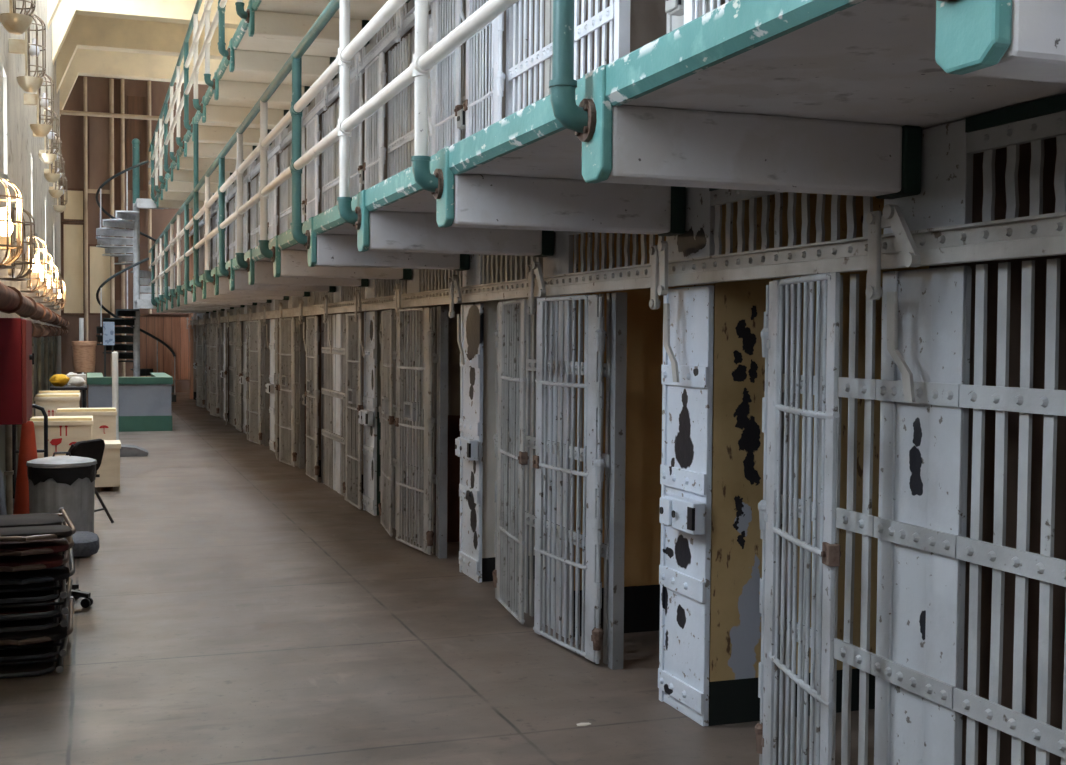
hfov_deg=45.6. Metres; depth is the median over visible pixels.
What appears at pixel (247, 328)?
door
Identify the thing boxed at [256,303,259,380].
post
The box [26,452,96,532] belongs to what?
trash can
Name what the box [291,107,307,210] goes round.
panel
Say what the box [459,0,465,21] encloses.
door lever
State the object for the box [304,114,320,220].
door
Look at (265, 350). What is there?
panel
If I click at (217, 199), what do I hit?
post
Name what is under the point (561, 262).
post
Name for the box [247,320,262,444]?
door
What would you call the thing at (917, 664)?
post
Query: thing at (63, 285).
lamp
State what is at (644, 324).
cell
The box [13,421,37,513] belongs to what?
traffic cone
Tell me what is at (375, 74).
door
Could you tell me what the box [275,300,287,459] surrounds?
panel
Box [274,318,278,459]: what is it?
door
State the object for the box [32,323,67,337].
pipe
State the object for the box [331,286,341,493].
post
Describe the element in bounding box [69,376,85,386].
paper bag
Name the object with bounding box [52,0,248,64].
ceiling beam
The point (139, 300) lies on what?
spiral staircase
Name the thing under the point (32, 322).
conduit
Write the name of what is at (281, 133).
door lever
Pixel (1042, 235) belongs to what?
rail
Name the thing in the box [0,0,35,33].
lamp
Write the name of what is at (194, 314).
wall
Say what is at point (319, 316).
wall
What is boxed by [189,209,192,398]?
wall
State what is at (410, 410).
door
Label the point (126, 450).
stanchion post
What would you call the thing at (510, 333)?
door
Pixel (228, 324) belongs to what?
wall
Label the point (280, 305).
door lever
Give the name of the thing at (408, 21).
rail
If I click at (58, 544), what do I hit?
folded chair
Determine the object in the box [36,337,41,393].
conduit
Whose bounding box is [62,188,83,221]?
window
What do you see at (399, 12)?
door lever
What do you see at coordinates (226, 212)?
door
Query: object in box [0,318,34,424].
upper cabinet
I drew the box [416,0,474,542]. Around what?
wall
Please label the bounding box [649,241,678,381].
door lever
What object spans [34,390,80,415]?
crate
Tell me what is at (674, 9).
column
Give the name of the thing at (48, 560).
folded chair
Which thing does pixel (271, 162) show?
grille
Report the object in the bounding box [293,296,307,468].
panel
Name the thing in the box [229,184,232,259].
panel
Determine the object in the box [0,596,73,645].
folded chair
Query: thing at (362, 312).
wall
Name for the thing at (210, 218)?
door
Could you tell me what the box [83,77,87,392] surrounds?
riser pipe
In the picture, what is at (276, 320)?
grille
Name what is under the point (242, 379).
column
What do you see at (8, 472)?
conduit
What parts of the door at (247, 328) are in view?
hinge rod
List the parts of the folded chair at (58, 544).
backrest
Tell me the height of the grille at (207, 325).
1.813 m
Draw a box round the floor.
[0,393,874,764]
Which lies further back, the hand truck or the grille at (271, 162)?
the grille at (271, 162)
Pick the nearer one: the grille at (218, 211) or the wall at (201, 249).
the grille at (218, 211)
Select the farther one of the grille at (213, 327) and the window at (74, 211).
the window at (74, 211)
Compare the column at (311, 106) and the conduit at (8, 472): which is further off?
the column at (311, 106)
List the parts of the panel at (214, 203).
hinge post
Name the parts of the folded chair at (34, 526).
seat, backrest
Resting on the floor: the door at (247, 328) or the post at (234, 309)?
the post at (234, 309)
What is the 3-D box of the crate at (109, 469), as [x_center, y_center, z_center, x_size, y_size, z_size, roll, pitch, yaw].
[-4.527,0.881,13.451,0.291,0.498,0.524,0,2,-19]
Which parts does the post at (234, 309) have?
web plate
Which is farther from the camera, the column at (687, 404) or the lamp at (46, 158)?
the lamp at (46, 158)
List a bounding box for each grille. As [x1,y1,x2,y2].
[198,326,201,405]
[207,325,208,409]
[211,325,215,414]
[218,211,218,261]
[226,324,226,422]
[236,307,243,314]
[237,323,239,429]
[243,184,245,252]
[250,322,257,442]
[269,157,273,239]
[276,320,276,456]
[281,319,291,463]
[301,130,302,222]
[303,107,307,117]
[308,119,314,218]
[350,80,358,196]
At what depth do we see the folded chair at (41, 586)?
6.20 m
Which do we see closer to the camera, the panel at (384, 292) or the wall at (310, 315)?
the panel at (384, 292)
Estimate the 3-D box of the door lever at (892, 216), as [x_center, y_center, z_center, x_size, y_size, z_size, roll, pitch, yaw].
[1.125,-0.246,3.924,0.074,0.607,0.252,0,2,-19]
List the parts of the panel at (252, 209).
hinge post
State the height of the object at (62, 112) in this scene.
0.120 m
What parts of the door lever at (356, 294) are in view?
hanger rod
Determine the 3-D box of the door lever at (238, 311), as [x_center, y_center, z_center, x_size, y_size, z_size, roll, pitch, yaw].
[-4.881,-0.911,21.077,0.074,0.607,0.180,0,2,-19]
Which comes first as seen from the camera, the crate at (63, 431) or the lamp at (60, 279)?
the crate at (63, 431)
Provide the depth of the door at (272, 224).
17.43 m
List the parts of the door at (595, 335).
cross rod, cross rod, cross rod, rod, cross rod, hinge rod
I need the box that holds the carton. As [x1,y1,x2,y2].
[67,374,85,385]
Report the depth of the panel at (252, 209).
20.01 m
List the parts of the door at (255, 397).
hinge rod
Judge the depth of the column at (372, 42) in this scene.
11.64 m
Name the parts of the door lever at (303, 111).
hanger rod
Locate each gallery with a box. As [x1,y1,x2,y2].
[154,0,410,208]
[157,0,1065,312]
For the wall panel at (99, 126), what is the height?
1.965 m
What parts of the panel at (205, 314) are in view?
hinge post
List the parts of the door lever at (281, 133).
hanger rod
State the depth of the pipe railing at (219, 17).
17.48 m
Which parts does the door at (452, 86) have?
hinge rod, rod, cross rod, cross rod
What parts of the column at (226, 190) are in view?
plate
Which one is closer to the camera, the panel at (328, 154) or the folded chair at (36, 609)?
the folded chair at (36, 609)
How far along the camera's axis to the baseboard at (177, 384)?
35.69 m
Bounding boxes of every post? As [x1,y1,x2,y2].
[112,351,148,456]
[215,199,217,266]
[232,180,235,257]
[232,307,235,426]
[255,155,259,245]
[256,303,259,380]
[286,122,291,229]
[286,296,292,461]
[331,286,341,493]
[332,73,338,205]
[405,0,414,167]
[406,269,421,543]
[542,0,574,96]
[542,231,572,637]
[871,119,972,764]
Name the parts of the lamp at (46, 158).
lamp shade, bulb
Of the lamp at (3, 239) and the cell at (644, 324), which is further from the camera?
the lamp at (3, 239)
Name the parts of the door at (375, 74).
rod, cross rod, hinge rod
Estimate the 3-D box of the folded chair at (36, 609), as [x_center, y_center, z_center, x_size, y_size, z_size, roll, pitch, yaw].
[-2.655,1.148,6.495,0.492,0.053,1.002,0,2,-21]
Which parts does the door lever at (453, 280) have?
hanger rod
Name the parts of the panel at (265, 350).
hinge post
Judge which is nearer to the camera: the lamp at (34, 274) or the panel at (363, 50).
the panel at (363, 50)
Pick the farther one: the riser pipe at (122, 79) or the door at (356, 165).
the riser pipe at (122, 79)
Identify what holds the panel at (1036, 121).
on the floor
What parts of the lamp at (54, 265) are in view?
bulb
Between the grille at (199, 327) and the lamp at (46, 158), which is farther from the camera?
the grille at (199, 327)
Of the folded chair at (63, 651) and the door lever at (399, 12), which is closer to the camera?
the folded chair at (63, 651)
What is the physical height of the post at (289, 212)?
2.116 m
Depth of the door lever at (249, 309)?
19.47 m
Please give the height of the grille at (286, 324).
1.813 m
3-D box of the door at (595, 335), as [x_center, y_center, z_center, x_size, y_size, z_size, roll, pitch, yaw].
[0.178,0.472,6.633,0.060,1.847,0.776,0,2,-25]
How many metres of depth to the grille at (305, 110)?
15.19 m
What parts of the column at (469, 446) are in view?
plate, plate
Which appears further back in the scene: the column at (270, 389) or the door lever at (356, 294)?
the column at (270, 389)
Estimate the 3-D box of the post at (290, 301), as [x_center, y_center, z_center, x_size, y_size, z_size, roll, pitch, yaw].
[-3.151,-0.120,16.439,0.054,2.306,0.418,0,2,-19]
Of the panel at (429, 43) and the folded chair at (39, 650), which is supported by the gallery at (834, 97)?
the panel at (429, 43)
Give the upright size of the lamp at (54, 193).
0.780 m
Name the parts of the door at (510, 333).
hinge rod, cross rod, rod, cross rod, cross rod, cross rod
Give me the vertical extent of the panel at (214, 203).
2.116 m
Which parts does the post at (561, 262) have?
plate, web plate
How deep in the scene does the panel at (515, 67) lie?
7.57 m
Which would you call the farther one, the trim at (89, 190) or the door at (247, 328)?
the trim at (89, 190)
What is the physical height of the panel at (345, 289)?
2.306 m
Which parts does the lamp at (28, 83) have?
lamp shade, bulb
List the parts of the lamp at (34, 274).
bulb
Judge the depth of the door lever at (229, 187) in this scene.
22.56 m
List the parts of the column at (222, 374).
plate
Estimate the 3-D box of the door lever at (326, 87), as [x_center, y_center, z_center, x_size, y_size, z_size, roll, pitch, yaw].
[-2.139,-2.833,13.216,0.074,0.607,0.180,0,2,-19]
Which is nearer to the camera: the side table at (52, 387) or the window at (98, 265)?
the side table at (52, 387)
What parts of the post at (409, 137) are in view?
plate, web plate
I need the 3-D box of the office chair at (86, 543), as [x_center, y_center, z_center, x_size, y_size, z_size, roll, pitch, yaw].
[-2.941,0.936,7.631,0.628,0.833,0.544,0,2,-19]
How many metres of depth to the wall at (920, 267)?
4.06 m
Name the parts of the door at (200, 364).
hinge rod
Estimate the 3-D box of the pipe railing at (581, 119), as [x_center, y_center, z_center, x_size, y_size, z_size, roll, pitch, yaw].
[-3.693,-2.159,14.474,0.121,2.086,28.900,0,2,-19]
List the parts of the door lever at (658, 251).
hanger rod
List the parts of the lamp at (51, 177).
lamp shade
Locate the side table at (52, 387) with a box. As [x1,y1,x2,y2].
[50,385,86,407]
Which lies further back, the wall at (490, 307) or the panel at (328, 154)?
the panel at (328, 154)
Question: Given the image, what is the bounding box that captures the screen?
[140,314,189,379]
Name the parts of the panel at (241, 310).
hinge post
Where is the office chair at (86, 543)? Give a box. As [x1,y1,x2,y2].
[0,470,99,607]
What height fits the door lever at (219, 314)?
0.607 m
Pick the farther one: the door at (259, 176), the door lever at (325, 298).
the door at (259, 176)
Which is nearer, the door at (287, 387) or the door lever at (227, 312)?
the door at (287, 387)
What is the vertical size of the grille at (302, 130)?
1.623 m
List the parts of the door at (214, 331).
hinge rod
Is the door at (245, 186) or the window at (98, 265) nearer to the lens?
the door at (245, 186)
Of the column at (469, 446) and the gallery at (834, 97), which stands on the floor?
the column at (469, 446)
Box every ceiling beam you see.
[47,0,60,28]
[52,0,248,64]
[56,15,235,92]
[59,48,220,115]
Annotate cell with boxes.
[560,0,692,636]
[693,192,892,725]
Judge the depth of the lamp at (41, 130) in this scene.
15.04 m
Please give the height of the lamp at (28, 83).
0.780 m
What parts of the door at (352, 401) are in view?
hinge rod, slot plate, rod, cross rod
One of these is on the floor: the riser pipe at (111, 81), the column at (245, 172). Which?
the riser pipe at (111, 81)
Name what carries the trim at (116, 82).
attached to the wall at (71, 126)
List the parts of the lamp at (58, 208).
lamp shade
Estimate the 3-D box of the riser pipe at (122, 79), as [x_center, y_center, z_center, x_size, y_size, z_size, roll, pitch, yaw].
[-11.309,-4.027,34.985,0.095,8.649,0.100,0,2,-19]
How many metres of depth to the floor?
6.45 m
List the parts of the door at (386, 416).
hinge rod, rod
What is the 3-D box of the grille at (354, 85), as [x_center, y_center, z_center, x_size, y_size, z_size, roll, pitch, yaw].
[-1.702,-2.061,12.078,0.014,1.623,0.481,0,2,-19]
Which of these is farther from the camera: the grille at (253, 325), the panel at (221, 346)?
the panel at (221, 346)
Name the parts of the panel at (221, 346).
hinge post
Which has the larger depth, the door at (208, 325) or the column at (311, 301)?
the door at (208, 325)
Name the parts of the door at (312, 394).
rod, hinge rod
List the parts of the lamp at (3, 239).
bulb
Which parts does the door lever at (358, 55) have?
hanger rod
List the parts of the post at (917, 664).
plate, web plate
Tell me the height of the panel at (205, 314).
2.306 m
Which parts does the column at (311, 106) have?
plate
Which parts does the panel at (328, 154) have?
hinge post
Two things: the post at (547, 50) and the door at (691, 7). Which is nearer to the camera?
the door at (691, 7)
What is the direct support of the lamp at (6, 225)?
attached to the wall at (19, 150)
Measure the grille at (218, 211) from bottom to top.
1.623 m
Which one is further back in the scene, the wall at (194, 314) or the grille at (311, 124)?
the wall at (194, 314)
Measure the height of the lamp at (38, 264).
0.590 m
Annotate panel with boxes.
[90,117,109,189]
[127,96,145,190]
[204,313,208,408]
[212,202,215,268]
[218,311,223,417]
[227,309,232,424]
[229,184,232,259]
[236,307,243,429]
[247,161,255,248]
[247,305,255,313]
[260,303,269,445]
[275,128,287,234]
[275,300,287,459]
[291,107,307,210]
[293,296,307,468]
[314,292,332,488]
[315,80,333,211]
[339,286,364,495]
[350,47,365,70]
[376,3,407,178]
[376,279,406,534]
[418,269,461,558]
[428,1,449,155]
[482,255,540,616]
[505,0,543,116]
[564,231,663,669]
[574,0,629,80]
[709,188,875,764]
[953,93,1065,764]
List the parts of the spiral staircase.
handrail, handrail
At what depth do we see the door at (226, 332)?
23.03 m
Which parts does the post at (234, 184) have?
web plate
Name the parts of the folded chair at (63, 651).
seat, leg frame, frame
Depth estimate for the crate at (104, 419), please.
14.94 m
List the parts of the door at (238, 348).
hinge rod, rod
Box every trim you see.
[88,189,109,193]
[114,80,120,299]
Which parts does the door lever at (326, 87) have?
hanger rod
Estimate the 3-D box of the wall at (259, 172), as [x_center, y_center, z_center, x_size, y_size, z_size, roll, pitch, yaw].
[-3.399,-2.594,20.630,2.265,2.125,1.650,0,2,-19]
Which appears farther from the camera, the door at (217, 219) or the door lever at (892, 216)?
the door at (217, 219)
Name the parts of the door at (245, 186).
hinge rod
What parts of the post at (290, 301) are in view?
plate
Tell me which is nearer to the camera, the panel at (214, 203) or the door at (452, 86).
the door at (452, 86)
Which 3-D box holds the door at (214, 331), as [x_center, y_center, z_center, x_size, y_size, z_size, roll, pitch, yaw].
[-6.366,-0.252,25.305,0.060,1.847,0.776,-1,2,-26]
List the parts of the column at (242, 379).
plate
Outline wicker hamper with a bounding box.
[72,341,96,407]
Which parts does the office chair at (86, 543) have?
backrest, leg, leg, seat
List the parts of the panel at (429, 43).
hinge post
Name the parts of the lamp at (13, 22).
lamp shade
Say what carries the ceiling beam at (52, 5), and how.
attached to the ceiling
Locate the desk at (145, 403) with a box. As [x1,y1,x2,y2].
[87,373,172,431]
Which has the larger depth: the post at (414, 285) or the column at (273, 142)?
the column at (273, 142)
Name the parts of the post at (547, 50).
web plate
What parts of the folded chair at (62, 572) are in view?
backrest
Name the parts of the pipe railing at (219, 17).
rail post, rail post, rail post, rail post, rail post, rail, rail post, rail, rail post, rail post, rail post, rail post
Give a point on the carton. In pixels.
(83, 376)
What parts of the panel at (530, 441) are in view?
hinge post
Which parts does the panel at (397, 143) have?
hinge post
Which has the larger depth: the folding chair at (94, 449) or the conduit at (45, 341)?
the conduit at (45, 341)
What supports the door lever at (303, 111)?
attached to the rail at (408, 21)
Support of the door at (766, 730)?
attached to the panel at (854, 388)
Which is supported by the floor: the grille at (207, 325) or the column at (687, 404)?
the column at (687, 404)
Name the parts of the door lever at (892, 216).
hanger rod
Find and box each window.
[61,222,84,314]
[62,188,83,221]
[88,244,109,314]
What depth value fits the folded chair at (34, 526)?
6.21 m
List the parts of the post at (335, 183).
plate, web plate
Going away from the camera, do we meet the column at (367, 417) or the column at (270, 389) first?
the column at (367, 417)
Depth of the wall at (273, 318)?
19.42 m
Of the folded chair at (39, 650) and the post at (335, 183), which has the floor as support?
the folded chair at (39, 650)
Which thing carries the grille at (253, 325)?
attached to the door at (255, 397)
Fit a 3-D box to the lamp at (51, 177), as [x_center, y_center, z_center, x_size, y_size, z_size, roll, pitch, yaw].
[-7.487,-3.502,19.734,0.320,0.780,0.286,1,2,16]
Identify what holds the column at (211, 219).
on the gallery at (834, 97)
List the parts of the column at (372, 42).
plate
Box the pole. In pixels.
[79,318,83,373]
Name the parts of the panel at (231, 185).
hinge post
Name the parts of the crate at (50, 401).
lid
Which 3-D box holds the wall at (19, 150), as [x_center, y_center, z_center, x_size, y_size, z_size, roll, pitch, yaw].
[-5.859,-4.200,13.901,0.400,10.600,44.400,0,2,-19]
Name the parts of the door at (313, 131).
hinge rod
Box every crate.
[30,416,92,457]
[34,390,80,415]
[56,408,116,439]
[95,440,120,491]
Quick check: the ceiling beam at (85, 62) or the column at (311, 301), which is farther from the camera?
the ceiling beam at (85, 62)
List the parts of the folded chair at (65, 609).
seat, leg frame, frame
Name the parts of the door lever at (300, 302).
hanger rod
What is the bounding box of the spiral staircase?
[96,138,175,401]
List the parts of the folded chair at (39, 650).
seat, frame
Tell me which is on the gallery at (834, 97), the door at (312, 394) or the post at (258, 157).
the post at (258, 157)
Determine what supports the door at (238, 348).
attached to the panel at (241, 310)
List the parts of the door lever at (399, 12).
hanger rod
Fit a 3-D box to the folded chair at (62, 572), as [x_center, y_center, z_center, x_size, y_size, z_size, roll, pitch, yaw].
[-2.603,0.934,6.482,0.492,0.053,1.002,0,2,-21]
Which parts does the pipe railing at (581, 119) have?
rail post, rail post, rail post, rail post, rail post, rail post, rail post, rail post, rail post, rail post, rail post, rail, rail post, rail, rail post, rail, rail post, rail post, rail post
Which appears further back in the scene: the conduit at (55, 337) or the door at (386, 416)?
the conduit at (55, 337)
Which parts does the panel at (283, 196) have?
hinge post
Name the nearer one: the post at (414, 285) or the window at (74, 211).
the post at (414, 285)
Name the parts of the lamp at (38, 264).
bulb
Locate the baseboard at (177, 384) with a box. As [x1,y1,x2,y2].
[61,382,180,392]
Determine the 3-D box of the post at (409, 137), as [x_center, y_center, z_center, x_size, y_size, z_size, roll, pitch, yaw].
[-0.953,-2.197,10.131,0.054,2.116,0.418,0,2,-19]
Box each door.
[195,325,196,405]
[196,325,204,407]
[206,324,209,411]
[209,323,218,416]
[210,218,211,269]
[216,210,218,266]
[224,323,227,424]
[225,202,227,262]
[234,192,236,256]
[234,322,242,431]
[243,182,248,252]
[245,321,248,439]
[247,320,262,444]
[259,176,267,239]
[267,154,277,239]
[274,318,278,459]
[278,318,296,466]
[301,127,305,222]
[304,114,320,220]
[304,316,319,481]
[343,313,363,509]
[350,72,362,196]
[362,52,386,189]
[378,309,394,535]
[394,307,434,554]
[428,0,462,155]
[463,0,504,137]
[492,299,528,623]
[533,295,606,663]
[684,0,728,24]
[755,272,840,764]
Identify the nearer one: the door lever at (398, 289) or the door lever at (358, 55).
the door lever at (398, 289)
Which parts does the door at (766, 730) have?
hinge rod, cross rod, cross rod, rod, cross rod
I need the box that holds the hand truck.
[12,404,47,508]
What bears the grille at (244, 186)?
attached to the door at (245, 186)
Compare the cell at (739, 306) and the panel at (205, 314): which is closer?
the cell at (739, 306)
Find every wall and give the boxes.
[0,0,60,499]
[60,76,208,392]
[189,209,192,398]
[193,224,196,399]
[199,215,204,275]
[227,195,234,420]
[248,172,259,248]
[261,318,274,439]
[275,141,291,451]
[292,128,312,462]
[313,97,339,476]
[340,72,370,492]
[373,19,415,514]
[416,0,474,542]
[475,0,559,581]
[893,266,928,270]
[929,137,1065,764]
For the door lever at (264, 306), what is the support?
attached to the rail at (1042, 235)
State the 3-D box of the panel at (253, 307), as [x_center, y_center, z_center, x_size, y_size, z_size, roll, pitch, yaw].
[-4.501,-0.271,20.328,0.075,2.306,1.211,0,2,-19]
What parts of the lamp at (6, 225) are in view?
bulb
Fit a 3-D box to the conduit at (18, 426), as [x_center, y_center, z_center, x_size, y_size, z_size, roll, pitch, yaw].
[-5.338,0.243,13.196,0.074,1.780,0.120,0,2,-19]
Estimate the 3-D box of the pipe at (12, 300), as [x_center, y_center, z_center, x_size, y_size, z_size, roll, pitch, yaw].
[-7.316,-0.996,19.082,0.240,0.210,32.900,0,2,-19]
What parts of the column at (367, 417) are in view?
plate, plate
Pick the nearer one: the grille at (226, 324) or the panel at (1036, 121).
the panel at (1036, 121)
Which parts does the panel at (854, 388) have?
hinge post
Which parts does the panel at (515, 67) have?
hinge post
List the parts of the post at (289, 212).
web plate, plate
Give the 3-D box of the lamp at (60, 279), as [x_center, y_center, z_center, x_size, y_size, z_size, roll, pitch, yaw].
[-7.405,-1.448,19.524,0.320,0.590,0.286,1,2,16]
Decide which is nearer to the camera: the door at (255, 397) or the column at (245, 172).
the door at (255, 397)
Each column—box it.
[211,219,211,269]
[220,309,227,420]
[225,190,227,261]
[239,305,248,433]
[244,169,248,249]
[265,300,275,451]
[267,140,274,235]
[302,98,314,214]
[302,292,314,405]
[358,279,376,515]
[359,33,376,189]
[455,254,483,582]
[457,0,485,139]
[658,187,714,726]
[665,0,716,32]
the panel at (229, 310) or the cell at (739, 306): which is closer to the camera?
the cell at (739, 306)
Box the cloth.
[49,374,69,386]
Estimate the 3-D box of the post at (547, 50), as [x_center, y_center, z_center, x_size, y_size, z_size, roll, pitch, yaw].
[0.137,-2.076,7.018,0.054,2.116,0.418,0,2,-19]
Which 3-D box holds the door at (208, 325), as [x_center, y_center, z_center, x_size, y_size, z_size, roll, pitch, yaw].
[-6.875,-0.313,26.883,0.060,1.847,0.776,0,2,-19]
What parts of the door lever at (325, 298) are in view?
hanger rod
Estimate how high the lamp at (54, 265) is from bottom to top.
0.590 m
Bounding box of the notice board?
[103,322,114,376]
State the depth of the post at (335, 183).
13.33 m
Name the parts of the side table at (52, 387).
leg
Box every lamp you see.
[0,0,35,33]
[0,173,22,268]
[0,203,35,280]
[9,10,45,92]
[15,233,46,292]
[22,248,52,298]
[24,70,53,136]
[32,260,58,303]
[33,107,58,163]
[39,132,61,182]
[40,269,61,307]
[44,153,64,197]
[47,277,65,310]
[49,173,66,212]
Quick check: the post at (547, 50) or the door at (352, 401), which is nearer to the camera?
the post at (547, 50)
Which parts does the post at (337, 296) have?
plate, web plate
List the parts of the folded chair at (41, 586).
seat, frame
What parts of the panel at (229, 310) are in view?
hinge post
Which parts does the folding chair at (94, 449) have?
backrest, leg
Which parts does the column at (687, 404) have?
plate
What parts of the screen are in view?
leg, rail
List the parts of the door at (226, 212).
hinge rod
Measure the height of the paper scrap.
0.003 m
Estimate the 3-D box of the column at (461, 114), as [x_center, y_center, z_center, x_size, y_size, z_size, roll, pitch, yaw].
[-0.442,-2.136,8.562,0.122,2.116,0.434,0,2,-19]
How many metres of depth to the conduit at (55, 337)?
27.13 m
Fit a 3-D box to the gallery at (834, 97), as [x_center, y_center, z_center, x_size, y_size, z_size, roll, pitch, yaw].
[-2.453,-1.091,12.829,1.125,0.322,32.900,0,2,-19]
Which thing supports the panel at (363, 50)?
on the gallery at (834, 97)
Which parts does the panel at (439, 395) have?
hinge post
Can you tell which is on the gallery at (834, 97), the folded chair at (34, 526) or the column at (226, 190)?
the column at (226, 190)
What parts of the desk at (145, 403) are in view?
desk panel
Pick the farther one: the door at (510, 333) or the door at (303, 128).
the door at (303, 128)
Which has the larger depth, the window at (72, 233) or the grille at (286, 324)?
the window at (72, 233)
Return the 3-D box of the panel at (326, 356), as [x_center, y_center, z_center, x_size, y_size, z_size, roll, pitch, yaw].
[-2.322,-0.029,14.103,0.075,2.306,1.211,0,2,-19]
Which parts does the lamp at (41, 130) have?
lamp shade, bulb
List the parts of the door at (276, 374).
rod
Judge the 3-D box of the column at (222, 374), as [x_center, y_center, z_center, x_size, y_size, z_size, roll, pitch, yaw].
[-5.905,-0.421,24.197,0.122,2.306,0.458,0,2,-19]
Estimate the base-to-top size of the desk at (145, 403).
0.918 m
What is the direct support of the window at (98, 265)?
in the wall at (71, 126)
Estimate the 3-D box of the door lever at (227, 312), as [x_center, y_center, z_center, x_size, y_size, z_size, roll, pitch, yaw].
[-5.426,-0.972,22.633,0.074,0.607,0.180,0,2,-19]
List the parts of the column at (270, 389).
plate, plate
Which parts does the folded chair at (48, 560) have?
backrest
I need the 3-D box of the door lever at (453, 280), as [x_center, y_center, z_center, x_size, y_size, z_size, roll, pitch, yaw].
[-0.510,-0.427,8.593,0.074,0.607,0.252,0,2,-19]
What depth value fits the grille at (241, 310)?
21.78 m
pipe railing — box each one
[148,0,249,201]
[149,0,956,306]
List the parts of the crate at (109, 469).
lid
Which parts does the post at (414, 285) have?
web plate, plate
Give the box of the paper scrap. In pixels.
[577,723,590,725]
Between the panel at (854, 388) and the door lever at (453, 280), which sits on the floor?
the panel at (854, 388)
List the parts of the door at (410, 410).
cross rod, cross rod, cross rod, rod, cross rod, hinge rod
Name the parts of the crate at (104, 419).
lid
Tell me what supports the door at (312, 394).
attached to the panel at (326, 356)
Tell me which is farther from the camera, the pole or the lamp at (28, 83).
the pole
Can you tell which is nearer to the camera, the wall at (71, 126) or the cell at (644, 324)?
the cell at (644, 324)
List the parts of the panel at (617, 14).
hinge post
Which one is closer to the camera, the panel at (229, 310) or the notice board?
the panel at (229, 310)
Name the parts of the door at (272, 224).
hinge rod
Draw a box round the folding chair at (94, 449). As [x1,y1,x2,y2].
[66,439,113,522]
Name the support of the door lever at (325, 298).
attached to the rail at (1042, 235)
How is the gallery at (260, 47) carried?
attached to the wall
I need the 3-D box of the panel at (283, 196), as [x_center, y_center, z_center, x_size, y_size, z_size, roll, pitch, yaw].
[-3.393,-2.468,17.132,0.075,2.116,1.211,0,2,-19]
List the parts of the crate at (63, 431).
lid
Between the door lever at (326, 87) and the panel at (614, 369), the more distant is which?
the door lever at (326, 87)
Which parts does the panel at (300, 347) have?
hinge post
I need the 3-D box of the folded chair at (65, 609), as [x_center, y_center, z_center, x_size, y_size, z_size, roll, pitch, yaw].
[-2.612,1.078,6.465,0.492,0.053,1.002,0,2,-18]
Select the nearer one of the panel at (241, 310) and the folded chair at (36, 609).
the folded chair at (36, 609)
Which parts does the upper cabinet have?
cabinet door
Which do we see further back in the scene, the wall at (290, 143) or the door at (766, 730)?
the wall at (290, 143)
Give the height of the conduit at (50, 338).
1.780 m
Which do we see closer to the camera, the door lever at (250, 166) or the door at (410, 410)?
the door at (410, 410)
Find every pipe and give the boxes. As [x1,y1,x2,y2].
[0,282,69,326]
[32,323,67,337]
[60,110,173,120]
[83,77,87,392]
[109,79,114,376]
[121,78,124,376]
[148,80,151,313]
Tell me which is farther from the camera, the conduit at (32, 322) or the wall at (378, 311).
the conduit at (32, 322)
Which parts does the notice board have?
leg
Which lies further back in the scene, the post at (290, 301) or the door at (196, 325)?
the door at (196, 325)
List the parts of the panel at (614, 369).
hinge post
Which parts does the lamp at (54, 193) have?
lamp shade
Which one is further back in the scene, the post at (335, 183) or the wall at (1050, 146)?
the post at (335, 183)
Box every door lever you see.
[218,312,221,342]
[226,311,231,344]
[227,187,230,214]
[237,309,241,345]
[248,164,253,195]
[248,307,251,320]
[262,305,268,347]
[278,302,282,317]
[279,131,284,169]
[298,299,305,350]
[302,111,305,152]
[323,84,331,131]
[323,295,331,352]
[353,290,364,355]
[354,50,364,104]
[394,284,406,359]
[395,6,406,69]
[448,275,464,363]
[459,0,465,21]
[527,261,547,370]
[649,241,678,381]
[866,204,920,401]
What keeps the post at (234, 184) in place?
on the gallery at (834, 97)
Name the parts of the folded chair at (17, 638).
seat, backrest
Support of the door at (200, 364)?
attached to the panel at (205, 314)
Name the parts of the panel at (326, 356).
hinge post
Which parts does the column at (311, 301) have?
plate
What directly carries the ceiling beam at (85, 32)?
attached to the ceiling
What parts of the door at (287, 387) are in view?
rod, hinge rod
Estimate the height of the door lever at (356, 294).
0.607 m
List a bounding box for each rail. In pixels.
[189,0,434,236]
[189,212,1065,324]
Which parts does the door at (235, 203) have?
hinge rod, rod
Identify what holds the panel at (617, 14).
on the gallery at (834, 97)
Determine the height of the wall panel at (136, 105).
2.586 m
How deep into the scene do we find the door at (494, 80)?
8.10 m
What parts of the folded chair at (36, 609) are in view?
seat, frame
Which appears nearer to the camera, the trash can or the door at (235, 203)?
the trash can
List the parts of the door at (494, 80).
cross rod, cross rod, rod, hinge rod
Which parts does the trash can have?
lid, lid handle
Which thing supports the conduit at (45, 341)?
attached to the wall at (19, 150)
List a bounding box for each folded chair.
[0,507,75,541]
[0,520,73,555]
[0,537,69,571]
[0,547,74,584]
[0,577,72,618]
[0,579,66,603]
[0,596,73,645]
[0,598,66,632]
[0,614,68,661]
[0,639,62,677]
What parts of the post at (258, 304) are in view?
web plate, plate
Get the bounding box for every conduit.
[4,425,13,514]
[16,424,21,464]
[29,322,33,420]
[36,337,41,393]
[43,337,47,390]
[49,336,52,390]
[53,336,56,390]
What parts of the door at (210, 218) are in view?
hinge rod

